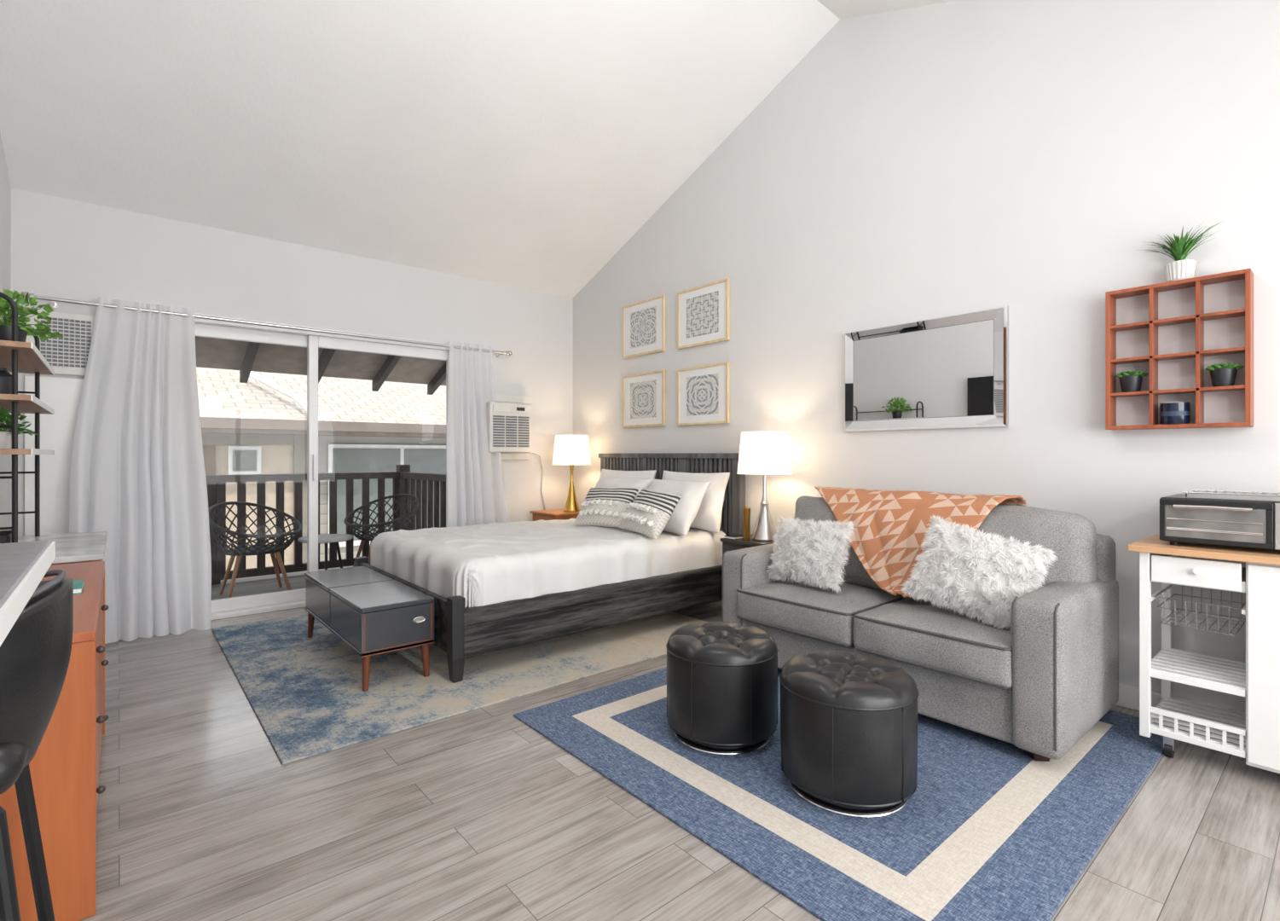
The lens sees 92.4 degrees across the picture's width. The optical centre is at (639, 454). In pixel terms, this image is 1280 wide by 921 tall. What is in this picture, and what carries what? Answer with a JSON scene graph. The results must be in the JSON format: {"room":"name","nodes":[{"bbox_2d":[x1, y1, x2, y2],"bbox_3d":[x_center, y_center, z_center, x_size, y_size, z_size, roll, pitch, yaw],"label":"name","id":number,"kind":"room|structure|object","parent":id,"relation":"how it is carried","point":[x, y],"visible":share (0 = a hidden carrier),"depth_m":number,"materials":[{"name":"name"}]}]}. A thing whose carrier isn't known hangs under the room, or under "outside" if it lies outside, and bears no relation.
{"room":"studio apartment","nodes":[
{"label":"studio apartment","id":0,"kind":"room"},
{"bbox_2d":[0,132,11,531],"bbox_3d":[-1.489,-0.820,0.921,0.100,3.940,7.330,0,0,-40],"label":"wall","id":1,"kind":"structure","parent":0,"point":[5,189],"depth_m":3.47,"materials":[{"name":"paint"}]},
{"bbox_2d":[202,444,293,570],"bbox_3d":[-8.600,1.900,5.425,9.900,4.500,0.200,0,0,-40],"label":"wall stucco","id":2,"kind":"structure","parent":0,"point":[275,459],"depth_m":8.30,"materials":[{"name":"beige paint"}]},
{"bbox_2d":[210,565,353,600],"bbox_3d":[-3.655,1.195,4.943,4.020,0.050,1.588,0,0,-40],"label":"deck","id":3,"kind":"object","parent":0,"point":[268,583],"depth_m":5.49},
{"bbox_2d":[208,501,302,597],"bbox_3d":[-3.173,0.781,5.072,0.682,0.769,0.658,0,0,-40],"label":"patio chair","id":4,"kind":"object","parent":3,"relation":"on","point":[239,552],"visible":0.99,"depth_m":5.05,"materials":[{"name":"grey plastic"}]},
{"bbox_2d":[208,501,302,556],"bbox_3d":[-3.173,0.599,5.072,0.682,0.404,0.658,0,0,-40],"label":"seat","id":5,"kind":"object","parent":4,"relation":"on","point":[268,548],"depth_m":5.04,"materials":[{"name":"plastic"}]},
{"bbox_2d":[11,187,573,536],"bbox_3d":[-2.251,-0.220,4.981,4.190,2.740,0.150,0,0,-40],"label":"wall","id":6,"kind":"structure","parent":0,"point":[61,247],"depth_m":4.61,"materials":[{"name":"paint"}]},
{"bbox_2d":[24,375,84,535],"bbox_3d":[-3.546,0.330,3.764,0.320,1.600,0.028,0,0,-40],"label":"wall panel","id":7,"kind":"object","parent":6,"relation":"attached to","point":[63,395],"visible":0.31,"depth_m":3.73,"materials":[{"name":"white paint"}]},
{"bbox_2d":[24,309,95,376],"bbox_3d":[-3.544,-0.680,3.762,0.320,0.380,0.033,0,0,-40],"label":"air conditioner","id":8,"kind":"object","parent":6,"relation":"in","point":[63,370],"depth_m":3.77,"materials":[{"name":"plastic"}]},
{"bbox_2d":[40,317,91,367],"bbox_3d":[-3.515,-0.685,3.763,0.225,0.290,0.007,0,0,-40],"label":"grille slots","id":9,"kind":"object","parent":8,"relation":"attached to","point":[53,318],"visible":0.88,"depth_m":3.77,"materials":[{"name":"grey metal"}]},
{"bbox_2d":[194,323,307,613],"bbox_3d":[-2.941,0.102,4.403,1.130,2.025,0.040,0,0,-40],"label":"sliding door","id":10,"kind":"structure","parent":6,"relation":"attached to","point":[200,330],"depth_m":4.50,"materials":[{"name":"white plastic"}]},
{"bbox_2d":[21,291,512,357],"bbox_3d":[-2.426,-0.924,4.654,3.208,0.059,0.124,0,0,-40],"label":"curtain rod","id":11,"kind":"object","parent":6,"relation":"attached to","point":[55,302],"visible":0.77,"depth_m":4.32,"materials":[{"name":"silver metal"}]},
{"bbox_2d":[69,297,211,643],"bbox_3d":[-3.128,0.082,3.869,0.696,2.113,0.268,0,0,-40],"label":"curtain","id":12,"kind":"object","parent":11,"relation":"hanging from","point":[137,477],"visible":0.91,"depth_m":3.87,"materials":[{"name":"fabric"}]},
{"bbox_2d":[446,341,509,527],"bbox_3d":[-1.425,0.082,5.375,0.617,2.113,0.171,0,0,-40],"label":"curtain","id":13,"kind":"object","parent":11,"relation":"hanging from","point":[476,484],"visible":0.73,"depth_m":5.36,"materials":[{"name":"fabric"}]},
{"bbox_2d":[194,312,449,619],"bbox_3d":[-2.508,0.090,4.736,2.340,2.120,0.132,0,0,-40],"label":"frame","id":14,"kind":"object","parent":6,"relation":"attached to","point":[239,612],"visible":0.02,"depth_m":4.53,"materials":[{"name":"white plastic"}]},
{"bbox_2d":[205,464,445,584],"bbox_3d":[-3.625,0.640,4.885,3.990,1.060,1.420,0,0,-40],"label":"balcony railing","id":15,"kind":"object","parent":6,"relation":"attached to","point":[403,480],"visible":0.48,"depth_m":5.93,"materials":[{"name":"black wood"}]},
{"bbox_2d":[307,335,449,572],"bbox_3d":[-2.079,0.102,5.049,1.160,2.025,0.070,0,0,-40],"label":"sliding door","id":16,"kind":"structure","parent":6,"relation":"attached to","point":[314,342],"depth_m":4.70,"materials":[{"name":"white plastic"}]},
{"bbox_2d":[486,393,546,509],"bbox_3d":[-1.127,0.051,5.709,0.786,1.203,0.195,0,0,-40],"label":"air conditioner","id":17,"kind":"object","parent":6,"relation":"attached to","point":[509,416],"visible":0.93,"depth_m":5.58,"materials":[{"name":"plastic"}]},
{"bbox_2d":[195,335,445,394],"bbox_3d":[-0.124,-1.138,2.465,9.000,0.957,10.320,0,0,-40],"label":"roof overhang","id":18,"kind":"object","parent":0,"point":[246,356],"visible":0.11,"depth_m":6.16,"materials":[{"name":"wood"}]},
{"bbox_2d":[297,533,353,569],"bbox_3d":[-2.830,0.954,5.533,0.440,0.424,0.440,0,0,-40],"label":"side table","id":19,"kind":"object","parent":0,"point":[325,538],"visible":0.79,"depth_m":5.48,"materials":[{"name":"black metal"}]},
{"bbox_2d":[343,493,419,567],"bbox_3d":[-2.473,0.781,5.900,0.658,0.769,0.682,0,0,-40],"label":"patio chair","id":20,"kind":"object","parent":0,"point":[366,536],"visible":0.77,"depth_m":5.91,"materials":[{"name":"grey plastic"}]},
{"bbox_2d":[343,493,419,540],"bbox_3d":[-2.473,0.599,5.900,0.658,0.404,0.682,0,0,-40],"label":"seat","id":21,"kind":"object","parent":20,"relation":"on","point":[367,536],"depth_m":5.94,"materials":[{"name":"plastic"}]},
{"bbox_2d":[0,0,955,298],"bbox_3d":[0.071,-2.001,2.243,4.190,1.738,7.330,0,0,-40],"label":"ceiling","id":22,"kind":"structure","parent":0,"point":[523,144],"depth_m":3.78,"materials":[{"name":"paint"}]},
{"bbox_2d":[78,602,1279,920],"bbox_3d":[0.113,1.200,2.194,4.190,0.100,7.200,0,0,-40],"label":"floor","id":23,"kind":"structure","parent":0,"point":[477,814],"depth_m":1.89,"materials":[{"name":"laminate"}]},
{"bbox_2d":[0,540,55,646],"bbox_3d":[-0.410,0.650,0.039,0.402,1.000,2.390,0,0,-40],"label":"breakfast bar","id":24,"kind":"object","parent":23,"relation":"on","point":[23,565],"visible":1,"depth_m":0.80,"materials":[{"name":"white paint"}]},
{"bbox_2d":[0,540,52,608],"bbox_3d":[-0.411,0.168,0.038,0.398,0.035,2.390,0,0,-40],"label":"countertop","id":25,"kind":"structure","parent":24,"relation":"on","point":[17,559],"depth_m":0.86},
{"bbox_2d":[0,569,73,920],"bbox_3d":[-1.109,0.675,0.922,0.379,0.953,0.416,0,0,-40],"label":"bar stool","id":26,"kind":"object","parent":23,"relation":"on","point":[35,654],"visible":0.91,"depth_m":0.94,"materials":[{"name":"black leather"}]},
{"bbox_2d":[0,561,109,920],"bbox_3d":[-1.947,0.795,1.909,0.440,0.710,1.330,0,0,-40],"label":"dresser","id":27,"kind":"object","parent":23,"relation":"on","point":[65,766],"visible":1,"depth_m":1.51,"materials":[{"name":"orange wood"}]},
{"bbox_2d":[17,531,107,565],"bbox_3d":[-2.731,0.782,2.818,0.420,0.735,1.010,0,0,-40],"label":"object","id":28,"kind":"object","parent":27,"relation":"on","point":[82,547],"visible":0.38,"depth_m":2.81,"materials":[{"name":"grey wood"}]},
{"bbox_2d":[0,530,11,543],"bbox_3d":[-2.616,0.367,2.482,0.120,0.094,0.230,0,0,-40],"label":"storage basket","id":29,"kind":"object","parent":28,"relation":"on","point":[5,535],"visible":0.22,"depth_m":2.43,"materials":[{"name":"metal"}]},
{"bbox_2d":[0,291,54,542],"bbox_3d":[-2.797,-0.113,2.729,0.220,1.052,1.060,0,0,-40],"label":"etagere shelf","id":30,"kind":"object","parent":28,"relation":"on","point":[17,356],"visible":0.79,"depth_m":2.44,"materials":[{"name":"black metal"}]},
{"bbox_2d":[0,367,11,393],"bbox_3d":[-2.618,-0.293,2.500,0.090,0.120,0.090,0,0,-40],"label":"jar","id":31,"kind":"object","parent":30,"relation":"on","point":[5,382],"visible":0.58,"depth_m":2.49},
{"bbox_2d":[0,407,37,448],"bbox_3d":[-2.600,-0.107,2.509,0.202,0.168,0.193,0,0,2],"label":"potted plant","id":32,"kind":"object","parent":30,"relation":"on","point":[5,436],"visible":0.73,"depth_m":2.51,"materials":[{"name":"green plant"}]},
{"bbox_2d":[0,288,63,341],"bbox_3d":[-2.660,-0.575,2.605,0.306,0.274,0.341,0,0,-40],"label":"trailing plant","id":33,"kind":"object","parent":30,"relation":"on","point":[5,325],"visible":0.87,"depth_m":2.61,"materials":[{"name":"green plant"}]},
{"bbox_2d":[73,579,84,594],"bbox_3d":[-1.853,0.430,1.969,0.100,0.020,0.160,0,0,-40],"label":"notebook","id":34,"kind":"object","parent":27,"relation":"on","point":[78,585],"visible":0.36,"depth_m":1.96,"materials":[{"name":"teal paper"}]},
{"bbox_2d":[211,611,707,764],"bbox_3d":[-1.080,1.145,3.994,2.600,0.008,2.310,0,0,-40],"label":"area rug","id":35,"kind":"object","parent":23,"relation":"on","point":[307,695],"visible":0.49,"depth_m":3.20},
{"bbox_2d":[304,566,434,691],"bbox_3d":[-1.576,0.938,3.493,0.355,0.406,1.194,0,0,-40],"label":"storage bench","id":36,"kind":"object","parent":35,"relation":"on","point":[371,611],"visible":1,"depth_m":3.14,"materials":[{"name":"paint"}]},
{"bbox_2d":[354,452,745,683],"bbox_3d":[-0.618,0.570,4.393,2.217,1.157,1.717,0,0,-40],"label":"bed","id":37,"kind":"object","parent":35,"relation":"on","point":[494,587],"visible":0.82,"depth_m":3.72,"materials":[{"name":"white fabric"}]},
{"bbox_2d":[370,518,726,608],"bbox_3d":[-0.640,0.667,4.374,2.038,0.274,1.599,0,0,-40],"label":"duvet","id":38,"kind":"object","parent":37,"relation":"on","point":[492,564],"depth_m":3.75,"materials":[{"name":"white fabric"}]},
{"bbox_2d":[573,487,639,527],"bbox_3d":[-0.267,0.395,4.622,0.519,0.303,0.278,0,0,38],"label":"striped cushion","id":39,"kind":"object","parent":37,"relation":"on","point":[601,506],"visible":0.96,"depth_m":4.54,"materials":[{"name":"white fabric"}]},
{"bbox_2d":[594,476,654,499],"bbox_3d":[-0.194,0.369,4.989,0.291,0.364,0.670,0,0,-40],"label":"bed pillow","id":40,"kind":"object","parent":37,"relation":"on","point":[604,482],"depth_m":4.92,"materials":[{"name":"white fabric"}]},
{"bbox_2d":[599,469,656,479],"bbox_3d":[-0.148,0.340,5.224,0.218,0.426,0.722,0,0,-40],"label":"bed pillow","id":41,"kind":"object","parent":37,"relation":"on","point":[605,472],"depth_m":5.15,"materials":[{"name":"white fabric"}]},
{"bbox_2d":[619,487,681,539],"bbox_3d":[0.048,0.395,4.188,0.260,0.302,0.532,0,0,-29],"label":"striped cushion","id":42,"kind":"object","parent":37,"relation":"on","point":[649,513],"visible":1,"depth_m":4.06,"materials":[{"name":"white fabric"}]},
{"bbox_2d":[648,479,710,535],"bbox_3d":[0.212,0.371,4.467,0.301,0.362,0.679,0,0,-40],"label":"bed pillow","id":43,"kind":"object","parent":37,"relation":"on","point":[686,511],"depth_m":4.24,"materials":[{"name":"white fabric"}]},
{"bbox_2d":[661,470,729,532],"bbox_3d":[0.370,0.340,4.614,0.213,0.426,0.723,0,0,-40],"label":"bed pillow","id":44,"kind":"object","parent":37,"relation":"on","point":[708,518],"depth_m":4.38,"materials":[{"name":"white fabric"}]},
{"bbox_2d":[530,509,580,521],"bbox_3d":[-0.712,0.842,5.749,0.508,0.623,0.440,0,0,-40],"label":"nightstand wood","id":45,"kind":"object","parent":23,"relation":"on","point":[552,514],"visible":0.09,"depth_m":5.58,"materials":[{"name":"orange wood"}]},
{"bbox_2d":[552,434,590,512],"bbox_3d":[-0.636,0.174,5.728,0.361,0.712,0.361,0,0,-40],"label":"table lamp","id":46,"kind":"object","parent":45,"relation":"on","point":[571,450],"visible":1,"depth_m":5.60,"materials":[{"name":"fabric"}]},
{"bbox_2d":[720,533,774,555],"bbox_3d":[0.799,0.856,4.112,0.382,0.588,0.360,0,0,-40],"label":"nightstand","id":47,"kind":"object","parent":23,"relation":"on","point":[727,544],"visible":0.18,"depth_m":4.02,"materials":[{"name":"black wood"}]},
{"bbox_2d":[723,533,742,539],"bbox_3d":[0.636,0.552,4.112,0.110,0.020,0.090,0,0,-40],"label":"book","id":48,"kind":"object","parent":47,"relation":"on","point":[735,536],"visible":0.8,"depth_m":4.09,"materials":[{"name":"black paper"}]},
{"bbox_2d":[742,507,750,540],"bbox_3d":[0.700,0.455,4.029,0.052,0.215,0.052,0,0,-40],"label":"bronze vase","id":49,"kind":"object","parent":47,"relation":"on","point":[746,511],"visible":1,"depth_m":4.01,"materials":[{"name":"gold metal"}]},
{"bbox_2d":[736,430,792,541],"bbox_3d":[0.823,0.206,4.054,0.361,0.712,0.361,0,0,-40],"label":"table lamp","id":50,"kind":"object","parent":47,"relation":"on","point":[764,453],"visible":0.98,"depth_m":3.93,"materials":[{"name":"brushed nickel"},{"name":"white fabric"}]},
{"bbox_2d":[513,667,1174,920],"bbox_3d":[0.848,1.145,2.634,2.060,0.010,1.920,0,0,-40],"label":"area rug","id":51,"kind":"object","parent":23,"relation":"on","point":[988,831],"visible":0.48,"depth_m":1.96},
{"bbox_2d":[666,621,778,755],"bbox_3d":[0.335,0.938,2.519,0.454,0.405,0.454,0,0,-9],"label":"tufted ottoman","id":52,"kind":"object","parent":51,"relation":"on","point":[722,676],"visible":1,"depth_m":2.34,"materials":[{"name":"black leather"}]},
{"bbox_2d":[779,650,919,817],"bbox_3d":[0.714,0.938,2.119,0.454,0.405,0.454,0,0,19],"label":"tufted ottoman","id":53,"kind":"object","parent":51,"relation":"on","point":[848,723],"visible":1,"depth_m":1.94,"materials":[{"name":"black leather"}]},
{"bbox_2d":[721,495,1118,761],"bbox_3d":[1.266,0.686,3.034,0.864,0.906,1.618,0,0,-40],"label":"sofa","id":54,"kind":"object","parent":51,"relation":"on","point":[1038,686],"visible":0.66,"depth_m":2.53,"materials":[{"name":"grey fabric"}]},
{"bbox_2d":[766,516,855,593],"bbox_3d":[0.887,0.517,3.249,0.270,0.375,0.515,0,0,-40],"label":"cushion","id":55,"kind":"object","parent":54,"relation":"on","point":[813,553],"visible":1,"depth_m":3.15,"materials":[{"name":"white fur"}]},
{"bbox_2d":[793,495,882,590],"bbox_3d":[1.169,0.480,3.408,0.293,0.493,0.742,0,0,-40],"label":"cushion","id":56,"kind":"object","parent":54,"relation":"on","point":[807,507],"depth_m":3.37,"materials":[{"name":"grey fabric"}]},
{"bbox_2d":[814,486,1027,599],"bbox_3d":[1.296,0.426,3.164,0.531,0.475,1.091,0,0,-40],"label":"throw blanket","id":57,"kind":"object","parent":54,"relation":"on","point":[890,526],"visible":0.79,"depth_m":3.06,"materials":[{"name":"orange fabric"}]},
{"bbox_2d":[900,515,1058,631],"bbox_3d":[1.429,0.501,2.615,0.287,0.464,0.567,0,0,-38],"label":"cushion","id":58,"kind":"object","parent":54,"relation":"on","point":[979,575],"visible":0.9,"depth_m":2.55,"materials":[{"name":"white fur"}]},
{"bbox_2d":[977,504,1097,587],"bbox_3d":[1.635,0.478,2.857,0.298,0.490,0.798,0,0,-40],"label":"cushion","id":59,"kind":"object","parent":54,"relation":"on","point":[1073,537],"depth_m":2.59,"materials":[{"name":"grey fabric"}]},
{"bbox_2d":[1127,534,1279,773],"bbox_3d":[2.361,0.750,2.209,0.480,0.800,0.875,0,0,-40],"label":"kitchen cart","id":60,"kind":"object","parent":23,"relation":"on","point":[1257,679],"visible":0.99,"depth_m":2.26,"materials":[{"name":"white paint"}]},
{"bbox_2d":[1149,647,1245,758],"bbox_3d":[2.199,0.949,2.409,0.422,0.243,0.289,0,0,-40],"label":"shelf","id":61,"kind":"object","parent":60,"relation":"attached to","point":[1211,668],"depth_m":2.34,"materials":[{"name":"white paint"}]},
{"bbox_2d":[1153,584,1245,635],"bbox_3d":[2.202,0.600,2.397,0.363,0.104,0.242,0,0,-40],"label":"wire basket","id":62,"kind":"object","parent":60,"relation":"on","point":[1167,587],"depth_m":2.39,"materials":[{"name":"silver metal"}]},
{"bbox_2d":[1127,534,1279,565],"bbox_3d":[2.361,0.362,2.209,0.480,0.025,0.875,0,0,-40],"label":"countertop","id":63,"kind":"structure","parent":60,"relation":"on","point":[1152,544],"depth_m":2.26,"materials":[{"name":"brown wood"}]},
{"bbox_2d":[1159,493,1279,550],"bbox_3d":[2.264,0.258,2.304,0.367,0.185,0.445,0,0,-40],"label":"toaster oven","id":64,"kind":"object","parent":60,"relation":"on","point":[1248,524],"visible":1,"depth_m":2.25,"materials":[{"name":"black metal"}]},
{"bbox_2d":[1182,489,1279,501],"bbox_3d":[2.278,0.153,2.292,0.240,0.022,0.350,0,0,-40],"label":"baking tray","id":65,"kind":"object","parent":64,"relation":"on","point":[1252,495],"visible":1,"depth_m":2.27,"materials":[{"name":"silver metal"}]},
{"bbox_2d":[573,0,1279,712],"bbox_3d":[1.631,-0.820,3.566,0.100,3.940,7.330,0,0,-40],"label":"wall","id":66,"kind":"structure","parent":0,"point":[958,156],"depth_m":3.17,"materials":[{"name":"paint"}]},
{"bbox_2d":[622,294,666,358],"bbox_3d":[0.028,-1.105,5.354,0.025,0.470,0.550,0,0,-40],"label":"framed art print","id":67,"kind":"object","parent":66,"relation":"attached to","point":[644,321],"visible":1,"depth_m":5.33,"materials":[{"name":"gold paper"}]},
{"bbox_2d":[622,370,666,428],"bbox_3d":[0.028,-0.476,5.354,0.025,0.468,0.550,0,0,-40],"label":"framed art print","id":68,"kind":"object","parent":66,"relation":"attached to","point":[644,394],"visible":1,"depth_m":5.33,"materials":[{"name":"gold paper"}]},
{"bbox_2d":[677,278,729,349],"bbox_3d":[0.489,-1.091,4.811,0.025,0.462,0.545,0,0,-40],"label":"framed art print","id":69,"kind":"object","parent":66,"relation":"attached to","point":[703,311],"visible":1,"depth_m":4.80,"materials":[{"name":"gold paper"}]},
{"bbox_2d":[677,361,729,425],"bbox_3d":[0.489,-0.465,4.811,0.025,0.460,0.545,0,0,-40],"label":"framed art print","id":70,"kind":"object","parent":66,"relation":"attached to","point":[703,391],"visible":1,"depth_m":4.80,"materials":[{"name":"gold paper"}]},
{"bbox_2d":[845,305,1008,431],"bbox_3d":[1.588,-0.456,3.507,0.038,0.622,0.925,0,0,-40],"label":"wall mirror","id":71,"kind":"object","parent":66,"relation":"attached to","point":[950,371],"visible":1,"depth_m":3.45,"materials":[{"name":"silver metal"}]},
{"bbox_2d":[711,600,1245,736],"bbox_3d":[1.603,1.100,3.510,0.015,0.100,7.080,0,0,-40],"label":"baseboard","id":72,"kind":"structure","parent":66,"relation":"attached to","point":[1128,696],"depth_m":2.76,"materials":[{"name":"white paint"}]},
{"bbox_2d":[1105,268,1253,430],"bbox_3d":[2.290,-0.422,2.625,0.109,0.620,0.466,0,0,-40],"label":"wall shelf","id":73,"kind":"object","parent":66,"relation":"attached to","point":[1111,327],"visible":1,"depth_m":2.59,"materials":[{"name":"brown wood"}]},
{"bbox_2d":[1116,370,1148,392],"bbox_3d":[2.191,-0.324,2.733,0.114,0.096,0.121,0,0,-40],"label":"succulent pot","id":74,"kind":"object","parent":73,"relation":"on","point":[1130,381],"visible":0.97,"depth_m":2.71,"materials":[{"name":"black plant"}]},
{"bbox_2d":[1159,401,1190,424],"bbox_3d":[2.279,-0.174,2.616,0.098,0.093,0.098,0,0,-40],"label":"jar candle","id":75,"kind":"object","parent":73,"relation":"on","point":[1174,412],"visible":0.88,"depth_m":2.58,"materials":[{"name":"blue glass"}]},
{"bbox_2d":[1135,221,1222,282],"bbox_3d":[2.279,-0.852,2.601,0.272,0.239,0.128,0,0,35],"label":"potted grass plant","id":76,"kind":"object","parent":73,"relation":"on","point":[1181,269],"visible":0.97,"depth_m":2.58,"materials":[{"name":"green plant"}]},
{"bbox_2d":[1205,362,1245,387],"bbox_3d":[2.385,-0.324,2.505,0.114,0.096,0.121,0,0,-40],"label":"succulent pot","id":77,"kind":"object","parent":73,"relation":"on","point":[1221,374],"visible":0.97,"depth_m":2.48,"materials":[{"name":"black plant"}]},
{"label":"outside","id":78,"kind":"structure","parent":0,"visible":0},
{"bbox_2d":[196,366,445,424],"bbox_3d":[-5.945,-1.190,10.102,20.000,1.720,4.900,0,0,-40],"label":"roof","id":79,"kind":"structure","parent":78,"point":[221,394],"depth_m":9.51,"materials":[{"name":"beige tile"}]},
{"bbox_2d":[234,370,324,421],"bbox_3d":[-5.268,-0.902,8.908,2.522,0.993,0.138,0,0,35],"label":"flashing","id":80,"kind":"object","parent":79,"relation":"attached to","point":[302,402],"visible":0.62,"depth_m":8.76,"materials":[{"name":"white metal"}]},
{"bbox_2d":[201,428,445,438],"bbox_3d":[-4.561,-0.300,8.470,20.000,0.060,0.620,0,0,-40],"label":"soffit","id":81,"kind":"structure","parent":79,"relation":"attached to","point":[203,430],"depth_m":8.33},
{"bbox_2d":[200,417,445,434],"bbox_3d":[-4.328,-0.385,8.196,20.000,0.130,0.100,0,0,-40],"label":"gutter","id":82,"kind":"object","parent":81,"relation":"attached to","point":[205,422],"visible":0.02,"depth_m":8.20,"materials":[{"name":"grey metal"}]},
{"bbox_3d":[-14.782,4.250,25.161,70.000,0.200,42.500,0,0,-40],"label":"ground","id":83,"kind":"structure","parent":0,"visible":0},
{"bbox_2d":[318,435,445,561],"bbox_3d":[-1.038,1.900,11.969,10.100,4.500,0.200,0,0,-40],"label":"wall","id":84,"kind":"structure","parent":83,"relation":"on","point":[323,441],"depth_m":8.97,"materials":[{"name":"white paint"}]},
{"bbox_2d":[202,445,215,474],"bbox_3d":[-5.624,1.020,7.792,0.400,2.260,0.060,0,0,-40],"label":"doorway","id":85,"kind":"structure","parent":84,"relation":"in","point":[209,452],"depth_m":7.86,"materials":[{"name":"beige paint"}]},
{"bbox_2d":[201,433,306,563],"bbox_3d":[-8.520,1.920,5.408,10.000,4.460,0.170,0,0,-40],"label":"board","id":86,"kind":"object","parent":84,"relation":"attached to","point":[299,442],"visible":0.16,"depth_m":8.45,"materials":[{"name":"beige wood"}]},
{"bbox_2d":[232,448,445,541],"bbox_3d":[-4.127,0.590,9.094,3.210,1.360,0.130,0,0,-40],"label":"window glass","id":87,"kind":"structure","parent":84,"relation":"in","point":[431,460],"depth_m":9.22,"materials":[{"name":"glass"}]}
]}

